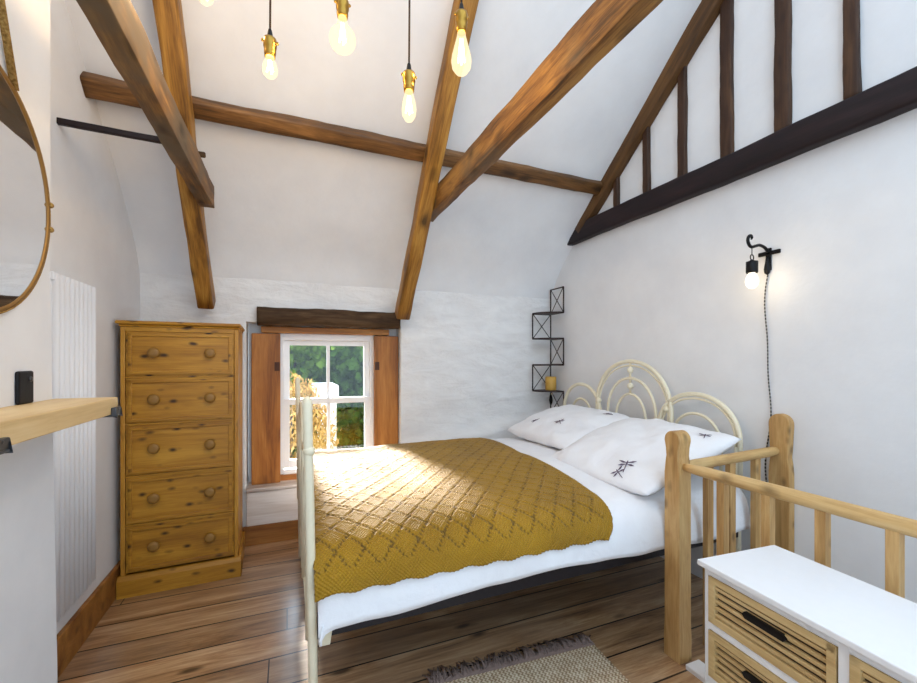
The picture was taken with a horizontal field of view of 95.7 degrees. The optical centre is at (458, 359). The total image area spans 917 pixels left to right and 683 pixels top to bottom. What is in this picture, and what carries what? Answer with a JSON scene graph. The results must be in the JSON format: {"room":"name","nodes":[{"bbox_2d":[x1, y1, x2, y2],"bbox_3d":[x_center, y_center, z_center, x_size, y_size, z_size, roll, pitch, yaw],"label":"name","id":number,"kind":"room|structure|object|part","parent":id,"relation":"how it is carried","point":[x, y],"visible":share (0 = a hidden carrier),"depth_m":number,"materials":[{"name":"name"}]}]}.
{"room":"bedroom","nodes":[
{"label":"bedroom","id":0,"kind":"room"},
{"bbox_2d":[0,0,57,682],"bbox_3d":[-0.716,-0.840,-0.323,0.270,4.320,3.345,0,0,-22],"label":"wall","id":1,"kind":"structure","parent":0,"point":[28,625],"depth_m":1.13,"materials":[{"name":"white paint"}]},
{"bbox_2d":[0,0,53,313],"bbox_3d":[-1.061,-0.608,0.921,0.035,1.020,0.630,0,0,-22],"label":"round mirror","id":2,"kind":"object","parent":1,"relation":"hanging from","point":[25,204],"visible":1,"depth_m":1.06,"materials":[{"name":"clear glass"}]},
{"bbox_3d":[-1.071,-0.410,0.914,0.007,0.598,0.598,0,0,-22],"label":"glass","id":3,"kind":"part","parent":2,"relation":"part of","materials":[{"name":"white mirror"}]},
{"bbox_2d":[0,371,122,454],"bbox_3d":[-0.933,0.102,0.786,0.171,0.146,1.063,0,0,-22],"label":"wall shelf","id":4,"kind":"object","parent":1,"relation":"attached to","point":[26,420],"visible":1,"depth_m":1.01,"materials":[{"name":"beige wood"}]},
{"bbox_3d":[-1.147,0.072,1.097,0.010,0.087,0.070,0,0,-22],"label":"plate","id":5,"kind":"part","parent":4,"relation":"part of","materials":[{"name":"black metal"}]},
{"bbox_2d":[50,0,139,633],"bbox_3d":[-1.697,-0.840,1.844,0.100,4.320,2.100,0,0,-22],"label":"wall","id":6,"kind":"structure","parent":0,"point":[92,243],"depth_m":1.91,"materials":[{"name":"white paint"}]},
{"bbox_2d":[50,271,95,622],"bbox_3d":[-1.522,0.312,1.627,0.058,1.255,0.345,0,0,-22],"label":"radiator","id":7,"kind":"object","parent":6,"relation":"attached to","point":[73,302],"visible":0.84,"depth_m":1.59,"materials":[{"name":"white metal"}]},
{"bbox_3d":[-1.520,0.315,1.625,0.020,1.210,0.330,0,0,-22],"label":"panel","id":8,"kind":"part","parent":7,"relation":"part of","materials":[{"name":"white paint"}]},
{"bbox_2d":[57,560,119,678],"bbox_3d":[-1.630,1.125,1.839,0.020,0.150,1.360,0,0,-22],"label":"baseboard","id":9,"kind":"structure","parent":6,"relation":"attached to","point":[73,635],"depth_m":1.77,"materials":[{"name":"brown wood"}]},
{"bbox_2d":[57,117,160,143],"bbox_3d":[-1.384,-0.917,1.667,0.345,0.026,0.022,0,0,-25],"label":"batten","id":10,"kind":"object","parent":6,"relation":"attached to","point":[60,121],"visible":0.92,"depth_m":1.65,"materials":[{"name":"black wood"}]},
{"bbox_2d":[140,273,551,530],"bbox_3d":[-0.595,-0.100,3.138,3.120,2.600,0.421,0,0,-22],"label":"wall","id":11,"kind":"structure","parent":0,"point":[465,361],"depth_m":3.19,"materials":[{"name":"paint"}]},
{"bbox_2d":[251,333,279,484],"bbox_3d":[-1.304,0.327,2.811,0.180,1.010,0.063,0,0,-22],"label":"window shutter","id":12,"kind":"object","parent":11,"relation":"attached to","point":[265,348],"visible":1,"depth_m":2.79,"materials":[{"name":"brown wood"}]},
{"bbox_2d":[243,520,297,546],"bbox_3d":[-0.901,1.137,2.869,1.050,0.125,0.023,0,0,-22],"label":"baseboard","id":13,"kind":"structure","parent":11,"relation":"attached to","point":[287,530],"depth_m":2.72,"materials":[{"name":"brown wood"}]},
{"bbox_2d":[246,479,296,492],"bbox_3d":[-0.931,0.844,2.955,1.026,0.023,0.225,0,0,-22],"label":"trim","id":14,"kind":"structure","parent":11,"relation":"attached to","point":[287,484],"depth_m":2.75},
{"bbox_2d":[246,488,297,526],"bbox_3d":[-0.900,0.965,2.880,1.020,0.220,0.028,0,0,-22],"label":"wall","id":15,"kind":"structure","parent":11,"relation":"attached to","point":[273,506],"depth_m":2.73,"materials":[{"name":"white paint"}]},
{"bbox_2d":[280,473,296,480],"bbox_3d":[-0.939,0.814,3.001,0.660,0.040,0.055,0,0,-22],"label":"trim","id":16,"kind":"structure","parent":11,"relation":"attached to","point":[286,476],"depth_m":2.88,"materials":[{"name":"brown wood"}]},
{"bbox_2d":[249,323,395,481],"bbox_3d":[-0.968,0.290,3.051,1.025,1.100,0.060,0,0,-22],"label":"trim","id":17,"kind":"structure","parent":11,"relation":"attached to","point":[253,328],"depth_m":2.83,"materials":[{"name":"white paint"}]},
{"bbox_2d":[261,326,388,335],"bbox_3d":[-0.938,-0.206,2.986,0.870,0.043,0.078,0,0,-22],"label":"trim","id":18,"kind":"structure","parent":11,"relation":"attached to","point":[264,329],"depth_m":2.94,"materials":[{"name":"brown wood"}]},
{"bbox_2d":[278,333,374,474],"bbox_3d":[-0.954,0.309,3.036,0.670,0.992,0.102,0,0,-22],"label":"window","id":19,"kind":"structure","parent":11,"relation":"in","point":[287,465],"depth_m":3.01,"materials":[{"name":"white paint"}]},
{"bbox_3d":[-0.961,0.087,3.051,0.600,0.455,0.035,0,0,-22],"label":"sash","id":20,"kind":"part","parent":19,"relation":"part of","materials":[{"name":"white paint"}]},
{"bbox_3d":[-0.947,0.515,3.019,0.600,0.480,0.035,0,0,-22],"label":"sash","id":21,"kind":"part","parent":19,"relation":"part of","materials":[{"name":"white paint"}]},
{"bbox_2d":[257,306,400,328],"bbox_3d":[-0.888,-0.289,2.915,0.945,0.129,0.161,0,0,-22],"label":"lintel","id":22,"kind":"object","parent":11,"relation":"attached to","point":[266,316],"visible":0.99,"depth_m":2.84,"materials":[{"name":"brown wood"}]},
{"bbox_2d":[374,336,397,445],"bbox_3d":[-0.540,0.327,3.124,0.196,1.010,0.063,0,0,-22],"label":"window shutter","id":23,"kind":"object","parent":11,"relation":"attached to","point":[385,347],"visible":0.66,"depth_m":3.09,"materials":[{"name":"brown wood"}]},
{"bbox_2d":[532,286,563,407],"bbox_3d":[0.733,-0.072,3.399,0.189,1.049,0.190,0,0,-22],"label":"corner shelf","id":24,"kind":"object","parent":11,"relation":"attached to","point":[550,313],"visible":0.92,"depth_m":3.42,"materials":[{"name":"brown metal"}]},
{"bbox_3d":[0.698,-0.280,3.481,0.188,0.214,0.011,0,0,-22],"label":"crossed panel","id":25,"kind":"part","parent":24,"relation":"part of","materials":[{"name":"brown metal"}]},
{"bbox_3d":[0.698,0.147,3.481,0.188,0.219,0.011,0,0,-22],"label":"crossed panel","id":26,"kind":"part","parent":24,"relation":"part of","materials":[{"name":"brown metal"}]},
{"bbox_2d":[545,376,555,389],"bbox_3d":[0.766,0.188,3.443,0.090,0.122,0.090,0,0,-22],"label":"candle","id":27,"kind":"object","parent":24,"relation":"on","point":[550,381],"visible":0.97,"depth_m":3.40,"materials":[{"name":"yellow wax"}]},
{"bbox_2d":[549,394,552,404],"bbox_3d":[0.776,0.323,3.485,0.032,0.124,0.032,0,0,-22],"label":"hanging ornament","id":28,"kind":"object","parent":24,"relation":"hanging from","point":[550,397],"visible":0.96,"depth_m":3.48,"materials":[{"name":"black metal"}]},
{"bbox_3d":[0.814,-0.490,3.433,0.011,0.214,0.189,0,0,-22],"label":"crossed panel","id":29,"kind":"part","parent":24,"relation":"part of","materials":[{"name":"brown metal"}]},
{"bbox_3d":[0.814,-0.068,3.433,0.011,0.219,0.189,0,0,-22],"label":"crossed panel","id":30,"kind":"part","parent":24,"relation":"part of","materials":[{"name":"brown metal"}]},
{"bbox_3d":[0.814,0.352,3.433,0.011,0.199,0.189,0,0,-22],"label":"crossed panel","id":31,"kind":"part","parent":24,"relation":"part of","materials":[{"name":"brown metal"}]},
{"bbox_2d":[58,539,704,682],"bbox_3d":[0.270,1.260,1.029,3.120,0.120,5.100,0,0,-22],"label":"floor","id":32,"kind":"structure","parent":0,"point":[249,627],"depth_m":1.83,"materials":[{"name":"brown wood"}]},
{"bbox_2d":[115,320,244,599],"bbox_3d":[-1.544,0.501,2.370,0.562,1.402,0.418,0,0,-25],"label":"dresser","id":33,"kind":"object","parent":32,"relation":"on","point":[181,382],"visible":1,"depth_m":2.20,"materials":[{"name":"orange wood"}]},
{"bbox_3d":[-1.574,-0.037,2.143,0.054,0.053,0.029,0,0,-24],"label":"knob","id":34,"kind":"part","parent":33,"relation":"part of","materials":[{"name":"brown wood"}]},
{"bbox_3d":[-1.574,0.204,2.143,0.054,0.053,0.029,0,0,-24],"label":"knob","id":35,"kind":"part","parent":33,"relation":"part of","materials":[{"name":"brown wood"}]},
{"bbox_3d":[-1.574,0.458,2.143,0.054,0.053,0.029,0,0,-24],"label":"knob","id":36,"kind":"part","parent":33,"relation":"part of","materials":[{"name":"brown wood"}]},
{"bbox_3d":[-1.574,0.715,2.143,0.054,0.053,0.029,0,0,-24],"label":"knob","id":37,"kind":"part","parent":33,"relation":"part of","materials":[{"name":"brown wood"}]},
{"bbox_3d":[-1.574,0.963,2.143,0.054,0.053,0.029,0,0,-24],"label":"knob","id":38,"kind":"part","parent":33,"relation":"part of","materials":[{"name":"brown wood"}]},
{"bbox_3d":[-1.471,-0.159,2.212,0.488,0.022,0.020,0,0,-25],"label":"rail","id":39,"kind":"part","parent":33,"relation":"part of","materials":[{"name":"orange wood"}]},
{"bbox_3d":[-1.471,0.088,2.212,0.488,0.008,0.020,0,0,-25],"label":"rail","id":40,"kind":"part","parent":33,"relation":"part of","materials":[{"name":"orange wood"}]},
{"bbox_3d":[-1.471,0.330,2.212,0.488,0.008,0.020,0,0,-25],"label":"rail","id":41,"kind":"part","parent":33,"relation":"part of","materials":[{"name":"orange wood"}]},
{"bbox_3d":[-1.471,0.595,2.212,0.488,0.008,0.020,0,0,-25],"label":"rail","id":42,"kind":"part","parent":33,"relation":"part of","materials":[{"name":"orange wood"}]},
{"bbox_3d":[-1.471,0.845,2.212,0.488,0.008,0.020,0,0,-25],"label":"rail","id":43,"kind":"part","parent":33,"relation":"part of","materials":[{"name":"orange wood"}]},
{"bbox_3d":[-1.542,-0.032,2.369,0.484,0.232,0.356,0,0,-25],"label":"drawer","id":44,"kind":"part","parent":33,"relation":"part of","materials":[{"name":"orange wood"}]},
{"bbox_3d":[-1.467,-0.032,2.204,0.466,0.214,0.010,0,0,-24],"label":"moulding","id":45,"kind":"part","parent":33,"relation":"part of","materials":[{"name":"orange wood"}]},
{"bbox_3d":[-1.542,0.209,2.369,0.484,0.234,0.356,0,0,-25],"label":"drawer","id":46,"kind":"part","parent":33,"relation":"part of","materials":[{"name":"orange wood"}]},
{"bbox_3d":[-1.467,0.209,2.204,0.466,0.216,0.010,0,0,-24],"label":"moulding","id":47,"kind":"part","parent":33,"relation":"part of","materials":[{"name":"orange wood"}]},
{"bbox_3d":[-1.542,0.463,2.369,0.484,0.257,0.356,0,0,-25],"label":"drawer","id":48,"kind":"part","parent":33,"relation":"part of","materials":[{"name":"orange wood"}]},
{"bbox_3d":[-1.467,0.463,2.204,0.466,0.239,0.010,0,0,-24],"label":"moulding","id":49,"kind":"part","parent":33,"relation":"part of","materials":[{"name":"orange wood"}]},
{"bbox_3d":[-1.542,0.720,2.369,0.484,0.242,0.356,0,0,-25],"label":"drawer","id":50,"kind":"part","parent":33,"relation":"part of","materials":[{"name":"orange wood"}]},
{"bbox_3d":[-1.467,0.720,2.204,0.466,0.224,0.010,0,0,-24],"label":"moulding","id":51,"kind":"part","parent":33,"relation":"part of","materials":[{"name":"orange wood"}]},
{"bbox_3d":[-1.542,0.968,2.369,0.484,0.237,0.356,0,0,-25],"label":"drawer","id":52,"kind":"part","parent":33,"relation":"part of","materials":[{"name":"orange wood"}]},
{"bbox_3d":[-1.467,0.968,2.204,0.466,0.219,0.010,0,0,-24],"label":"moulding","id":53,"kind":"part","parent":33,"relation":"part of","materials":[{"name":"orange wood"}]},
{"bbox_3d":[-1.546,-0.176,2.376,0.539,0.012,0.400,0,0,-25],"label":"cornice","id":54,"kind":"part","parent":33,"relation":"part of","materials":[{"name":"orange wood"}]},
{"bbox_3d":[-1.346,-0.037,2.247,0.054,0.053,0.029,0,0,-24],"label":"knob","id":55,"kind":"part","parent":33,"relation":"part of","materials":[{"name":"brown wood"}]},
{"bbox_3d":[-1.346,0.204,2.247,0.054,0.053,0.029,0,0,-24],"label":"knob","id":56,"kind":"part","parent":33,"relation":"part of","materials":[{"name":"brown wood"}]},
{"bbox_3d":[-1.346,0.458,2.247,0.054,0.053,0.029,0,0,-24],"label":"knob","id":57,"kind":"part","parent":33,"relation":"part of","materials":[{"name":"brown wood"}]},
{"bbox_3d":[-1.346,0.715,2.247,0.054,0.053,0.029,0,0,-24],"label":"knob","id":58,"kind":"part","parent":33,"relation":"part of","materials":[{"name":"brown wood"}]},
{"bbox_3d":[-1.346,0.963,2.247,0.054,0.053,0.029,0,0,-24],"label":"knob","id":59,"kind":"part","parent":33,"relation":"part of","materials":[{"name":"brown wood"}]},
{"bbox_2d":[295,359,742,682],"bbox_3d":[0.192,0.598,2.250,1.988,1.205,1.437,0,0,-22],"label":"frame","id":60,"kind":"object","parent":32,"relation":"on","point":[304,410],"visible":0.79,"depth_m":1.59,"materials":[{"name":"beige paint"}]},
{"bbox_3d":[-0.706,0.654,1.882,0.046,1.092,1.437,0,0,-22],"label":"footboard","id":61,"kind":"part","parent":60,"relation":"part of","materials":[{"name":"beige paint"}]},
{"bbox_3d":[0.195,0.818,2.252,1.920,0.065,1.360,0,0,-22],"label":"rail","id":62,"kind":"part","parent":60,"relation":"part of","materials":[{"name":"white"}]},
{"bbox_3d":[1.087,0.810,2.634,0.027,0.780,1.398,0,0,-22],"label":"headboard","id":63,"kind":"part","parent":60,"relation":"part of","materials":[{"name":"beige paint"}]},
{"bbox_3d":[0.191,0.688,2.262,1.880,0.152,1.320,0,0,-22],"label":"mattress","id":64,"kind":"object","parent":60,"relation":"on","visible":0},
{"bbox_2d":[317,438,749,646],"bbox_3d":[0.172,0.816,2.262,1.900,0.559,1.570,0,0,-22],"label":"sheet","id":65,"kind":"object","parent":64,"relation":"on","point":[638,521],"visible":0.16,"depth_m":1.54,"materials":[{"name":"white fabric"}]},
{"bbox_2d":[313,438,612,602],"bbox_3d":[-0.139,0.613,2.137,1.237,0.189,1.581,0,0,-22],"label":"throw","id":66,"kind":"object","parent":65,"relation":"on","point":[388,514],"visible":0.98,"depth_m":1.55,"materials":[{"name":"yellow fabric"}]},
{"bbox_2d":[507,405,630,449],"bbox_3d":[0.718,0.437,2.808,0.518,0.230,0.712,0,0,-22],"label":"pillow","id":67,"kind":"object","parent":65,"relation":"on","point":[560,427],"visible":0.89,"depth_m":2.65,"materials":[{"name":"white fabric"}]},
{"bbox_2d":[551,418,740,495],"bbox_3d":[0.911,0.462,2.141,0.605,0.272,0.712,0,0,-22],"label":"pillow","id":68,"kind":"object","parent":65,"relation":"on","point":[628,454],"visible":0.88,"depth_m":1.99,"materials":[{"name":"white fabric"}]},
{"bbox_2d":[422,632,629,682],"bbox_3d":[0.305,1.187,1.414,0.745,0.027,0.639,0,0,-18],"label":"rug","id":69,"kind":"object","parent":32,"relation":"on","point":[577,662],"visible":1,"depth_m":1.60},
{"bbox_2d":[686,659,704,682],"bbox_3d":[1.250,1.194,0.814,0.074,0.023,1.758,0,0,-22],"label":"trim","id":70,"kind":"structure","parent":32,"relation":"on","point":[697,668],"depth_m":1.59,"materials":[{"name":"white paint"}]},
{"bbox_2d":[664,414,916,664],"bbox_3d":[1.619,0.772,0.693,0.677,1.055,2.454,0,0,-22],"label":"balustrade","id":71,"kind":"object","parent":32,"relation":"on","point":[772,502],"visible":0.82,"depth_m":1.65,"materials":[{"name":"brown wood"}]},
{"bbox_3d":[0.886,0.743,1.677,0.068,0.915,0.076,0,0,-22],"label":"newel post","id":72,"kind":"part","parent":71,"relation":"part of","materials":[{"name":"brown wood"}]},
{"bbox_3d":[1.185,0.425,1.796,0.580,0.043,0.044,-2,1,-21],"label":"handrail","id":73,"kind":"part","parent":71,"relation":"part of","materials":[{"name":"brown wood"}]},
{"bbox_3d":[1.471,0.772,1.892,0.040,1.055,0.088,0,0,-22],"label":"newel post","id":74,"kind":"part","parent":71,"relation":"part of","materials":[{"name":"brown wood"}]},
{"bbox_3d":[1.355,0.425,0.548,0.044,0.043,2.385,0,0,-22],"label":"handrail","id":75,"kind":"part","parent":71,"relation":"part of","materials":[{"name":"brown wood"}]},
{"bbox_2d":[698,545,916,682],"bbox_3d":[0.987,0.890,0.814,0.312,0.620,0.932,0,0,-18],"label":"base cabinet","id":76,"kind":"object","parent":32,"relation":"on","point":[774,614],"visible":1,"depth_m":1.02,"materials":[{"name":"white wood"}]},
{"bbox_3d":[0.772,0.837,1.043,0.018,0.131,0.312,0,0,-18],"label":"drawer","id":77,"kind":"part","parent":76,"relation":"part of","materials":[{"name":"brown wood"}]},
{"bbox_3d":[0.772,0.681,1.043,0.018,0.131,0.312,0,0,-18],"label":"drawer","id":78,"kind":"part","parent":76,"relation":"part of","materials":[{"name":"brown wood"}]},
{"bbox_3d":[0.874,0.681,0.723,0.018,0.131,0.312,0,0,-18],"label":"drawer","id":79,"kind":"part","parent":76,"relation":"part of","materials":[{"name":"brown wood"}]},
{"bbox_2d":[65,0,701,298],"bbox_3d":[-0.089,-1.629,1.904,3.120,2.307,2.490,0,0,-22],"label":"ceiling","id":80,"kind":"structure","parent":0,"point":[290,209],"depth_m":2.33,"materials":[{"name":"white paint"}]},
{"bbox_2d":[152,0,215,308],"bbox_3d":[-1.119,-1.629,1.520,0.106,2.646,2.245,0,0,-22],"label":"rafter","id":81,"kind":"object","parent":80,"relation":"attached to","point":[168,14],"visible":0.73,"depth_m":1.88,"materials":[{"name":"brown wood"}]},
{"bbox_2d":[76,0,214,207],"bbox_3d":[-0.892,-0.868,1.093,0.087,0.136,2.300,0,0,-21],"label":"beam","id":82,"kind":"structure","parent":81,"relation":"attached to","point":[117,25],"depth_m":1.23,"materials":[{"name":"brown wood"}]},
{"bbox_2d":[198,151,205,157],"bbox_3d":[-1.271,-1.005,2.024,0.064,0.028,0.027,0,0,-22],"label":"peg","id":83,"kind":"object","parent":81,"relation":"attached to","point":[202,154],"visible":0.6,"depth_m":2.02,"materials":[{"name":"brown wood"}]},
{"bbox_2d":[261,0,278,74],"bbox_3d":[-0.591,-1.450,1.300,0.046,1.133,0.046,0,0,16],"label":"pendant lamp","id":84,"kind":"object","parent":80,"relation":"hanging from","point":[270,44],"visible":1,"depth_m":1.29,"materials":[{"name":"brown metal"}]},
{"bbox_2d":[261,34,278,60],"bbox_3d":[-0.591,-0.979,1.300,0.039,0.063,0.039,0,0,23],"label":"socket","id":85,"kind":"object","parent":84,"relation":"attached to","point":[270,44],"depth_m":1.29,"materials":[{"name":"gold metal"}]},
{"bbox_3d":[-0.590,-1.512,1.300,0.008,1.007,0.006,0,0,-22],"label":"cord","id":86,"kind":"part","parent":84,"relation":"part of","materials":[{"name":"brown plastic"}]},
{"bbox_2d":[80,71,602,194],"bbox_3d":[-0.307,-1.210,2.382,2.881,0.124,0.113,0,0,-23],"label":"purlin","id":87,"kind":"object","parent":80,"relation":"attached to","point":[95,86],"visible":0.79,"depth_m":2.17,"materials":[{"name":"brown wood"}]},
{"bbox_2d":[334,0,350,44],"bbox_3d":[-0.363,-1.526,1.299,0.082,1.129,0.082,0,0,-22],"label":"pendant lamp","id":88,"kind":"object","parent":80,"relation":"hanging from","point":[342,6],"visible":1,"depth_m":1.29,"materials":[{"name":"brown metal"}]},
{"bbox_2d":[334,0,350,21],"bbox_3d":[-0.363,-1.099,1.299,0.039,0.059,0.039,0,0,23],"label":"socket","id":89,"kind":"object","parent":88,"relation":"attached to","point":[342,6],"depth_m":1.29,"materials":[{"name":"gold metal"}]},
{"bbox_2d":[401,0,416,114],"bbox_3d":[-0.155,-1.452,1.300,0.046,1.412,0.046,0,0,16],"label":"pendant lamp","id":90,"kind":"object","parent":80,"relation":"hanging from","point":[409,77],"visible":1,"depth_m":1.29,"materials":[{"name":"brown metal"}]},
{"bbox_2d":[401,69,416,94],"bbox_3d":[-0.155,-0.872,1.300,0.039,0.063,0.039,0,0,23],"label":"socket","id":91,"kind":"object","parent":90,"relation":"attached to","point":[409,77],"depth_m":1.29,"materials":[{"name":"gold metal"}]},
{"bbox_3d":[-0.154,-1.530,1.301,0.008,1.256,0.006,0,0,-22],"label":"cord","id":92,"kind":"part","parent":90,"relation":"part of","materials":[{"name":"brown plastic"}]},
{"bbox_2d":[395,0,478,319],"bbox_3d":[0.014,-1.609,1.985,0.102,2.645,2.245,0,0,-23],"label":"rafter","id":93,"kind":"object","parent":80,"relation":"attached to","point":[451,71],"visible":0.96,"depth_m":2.30,"materials":[{"name":"brown wood"}]},
{"bbox_2d":[431,0,662,221],"bbox_3d":[0.253,-0.964,1.590,0.077,0.140,2.350,0,0,-22],"label":"beam","id":94,"kind":"structure","parent":93,"relation":"attached to","point":[605,23],"depth_m":1.41,"materials":[{"name":"brown wood"}]},
{"bbox_2d":[454,0,468,64],"bbox_3d":[0.009,-1.552,1.301,0.064,1.318,0.064,0,0,-22],"label":"pendant lamp","id":95,"kind":"object","parent":80,"relation":"hanging from","point":[461,16],"visible":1,"depth_m":1.29,"materials":[{"name":"brown metal"}]},
{"bbox_2d":[454,8,468,36],"bbox_3d":[0.009,-1.058,1.301,0.039,0.067,0.039,0,0,23],"label":"socket","id":96,"kind":"object","parent":95,"relation":"attached to","point":[461,16],"depth_m":1.29,"materials":[{"name":"gold metal"}]},
{"bbox_2d":[551,0,916,602],"bbox_3d":[1.667,0.300,1.602,0.100,6.600,5.100,0,0,-22],"label":"wall","id":97,"kind":"structure","parent":0,"point":[666,290],"depth_m":1.89,"materials":[{"name":"white paint"}]},
{"bbox_2d":[575,0,723,232],"bbox_3d":[1.330,-1.868,2.202,0.080,1.824,2.209,0,0,-22],"label":"rafter","id":98,"kind":"object","parent":97,"relation":"attached to","point":[707,12],"visible":0.91,"depth_m":2.47,"materials":[{"name":"brown wood"}]},
{"bbox_2d":[567,66,916,245],"bbox_3d":[1.567,-0.973,1.634,0.079,0.139,3.635,0,0,-22],"label":"tie beam","id":99,"kind":"structure","parent":97,"relation":"attached to","point":[891,98],"depth_m":1.88,"materials":[{"name":"black wood"}]},
{"bbox_2d":[613,177,619,206],"bbox_3d":[1.086,-1.155,2.851,0.032,0.240,0.043,0,0,-22],"label":"stud","id":100,"kind":"object","parent":99,"relation":"on","point":[616,184],"visible":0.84,"depth_m":2.83,"materials":[{"name":"brown wood"}]},
{"bbox_2d":[642,127,650,192],"bbox_3d":[1.184,-1.260,2.612,0.034,0.451,0.051,0,0,-22],"label":"stud","id":101,"kind":"object","parent":99,"relation":"on","point":[646,136],"visible":0.92,"depth_m":2.60,"materials":[{"name":"brown wood"}]},
{"bbox_2d":[677,66,687,176],"bbox_3d":[1.283,-1.363,2.376,0.033,0.656,0.053,0,0,-22],"label":"stud","id":102,"kind":"object","parent":99,"relation":"on","point":[682,86],"visible":0.93,"depth_m":2.36,"materials":[{"name":"brown wood"}]},
{"bbox_2d":[719,0,733,157],"bbox_3d":[1.382,-1.469,2.136,0.033,0.869,0.067,0,0,-22],"label":"stud","id":103,"kind":"object","parent":99,"relation":"on","point":[726,46],"visible":0.98,"depth_m":2.12,"materials":[{"name":"brown wood"}]},
{"bbox_2d":[773,0,791,131],"bbox_3d":[1.480,-1.575,1.893,0.036,1.080,0.067,0,0,-22],"label":"stud","id":104,"kind":"object","parent":99,"relation":"on","point":[782,73],"visible":0.94,"depth_m":1.88,"materials":[{"name":"brown wood"}]},
{"bbox_2d":[842,0,861,99],"bbox_3d":[1.575,-1.677,1.660,0.035,1.285,0.054,0,0,-22],"label":"stud","id":105,"kind":"object","parent":99,"relation":"on","point":[852,76],"visible":0.97,"depth_m":1.65,"materials":[{"name":"brown wood"}]},
{"bbox_2d":[745,234,780,481],"bbox_3d":[1.393,0.222,1.925,0.160,1.600,0.097,0,0,-22],"label":"wall lamp","id":106,"kind":"object","parent":97,"relation":"attached to","point":[752,280],"visible":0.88,"depth_m":1.94,"materials":[{"name":"black metal"}]},
{"bbox_2d":[746,248,757,273],"bbox_3d":[1.351,-0.461,1.911,0.048,0.123,0.048,0,0,-22],"label":"socket","id":107,"kind":"object","parent":106,"relation":"attached to","point":[752,265],"depth_m":1.89,"materials":[{"name":"black metal"}]},
{"bbox_3d":[1.351,-0.368,1.911,0.055,0.081,0.055,0,0,-22],"label":"bulb","id":108,"kind":"part","parent":106,"relation":"part of","materials":[{"name":"white glass"}]},
{"bbox_3d":[1.390,-0.541,1.927,0.156,0.074,0.014,0,0,-22],"label":"hook arm","id":109,"kind":"part","parent":106,"relation":"part of","materials":[{"name":"black metal"}]},
{"label":"outside","id":110,"kind":"structure","parent":0,"visible":0},
{"bbox_3d":[-5.450,2.300,15.923,30.000,0.200,26.400,0,0,-22],"label":"ground","id":111,"kind":"structure","parent":110,"visible":0},
{"bbox_2d":[290,371,342,458],"bbox_3d":[-2.057,1.127,4.867,1.355,2.217,1.101,0,0,-22],"label":"shrub","id":112,"kind":"object","parent":111,"relation":"on","point":[322,432],"visible":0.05,"depth_m":4.86,"materials":[{"name":"yellow plant"}]},
{"bbox_2d":[290,345,353,457],"bbox_3d":[-3.651,0.504,7.507,3.539,3.556,2.048,0,0,-31],"label":"bush","id":113,"kind":"object","parent":111,"relation":"on","point":[308,362],"visible":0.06,"depth_m":7.30,"materials":[{"name":"green plant"}]},
{"bbox_2d":[312,382,338,449],"bbox_3d":[-2.020,1.280,6.256,0.330,1.840,0.790,0,0,-22],"label":"wall","id":114,"kind":"structure","parent":111,"relation":"on","point":[321,387],"depth_m":5.93,"materials":[{"name":"white paint"}]},
{"bbox_2d":[313,346,363,448],"bbox_3d":[-1.319,0.573,8.151,3.110,3.325,2.118,0,0,-22],"label":"bush","id":115,"kind":"object","parent":111,"relation":"on","point":[348,360],"visible":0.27,"depth_m":7.27,"materials":[{"name":"green plant"}]}
]}

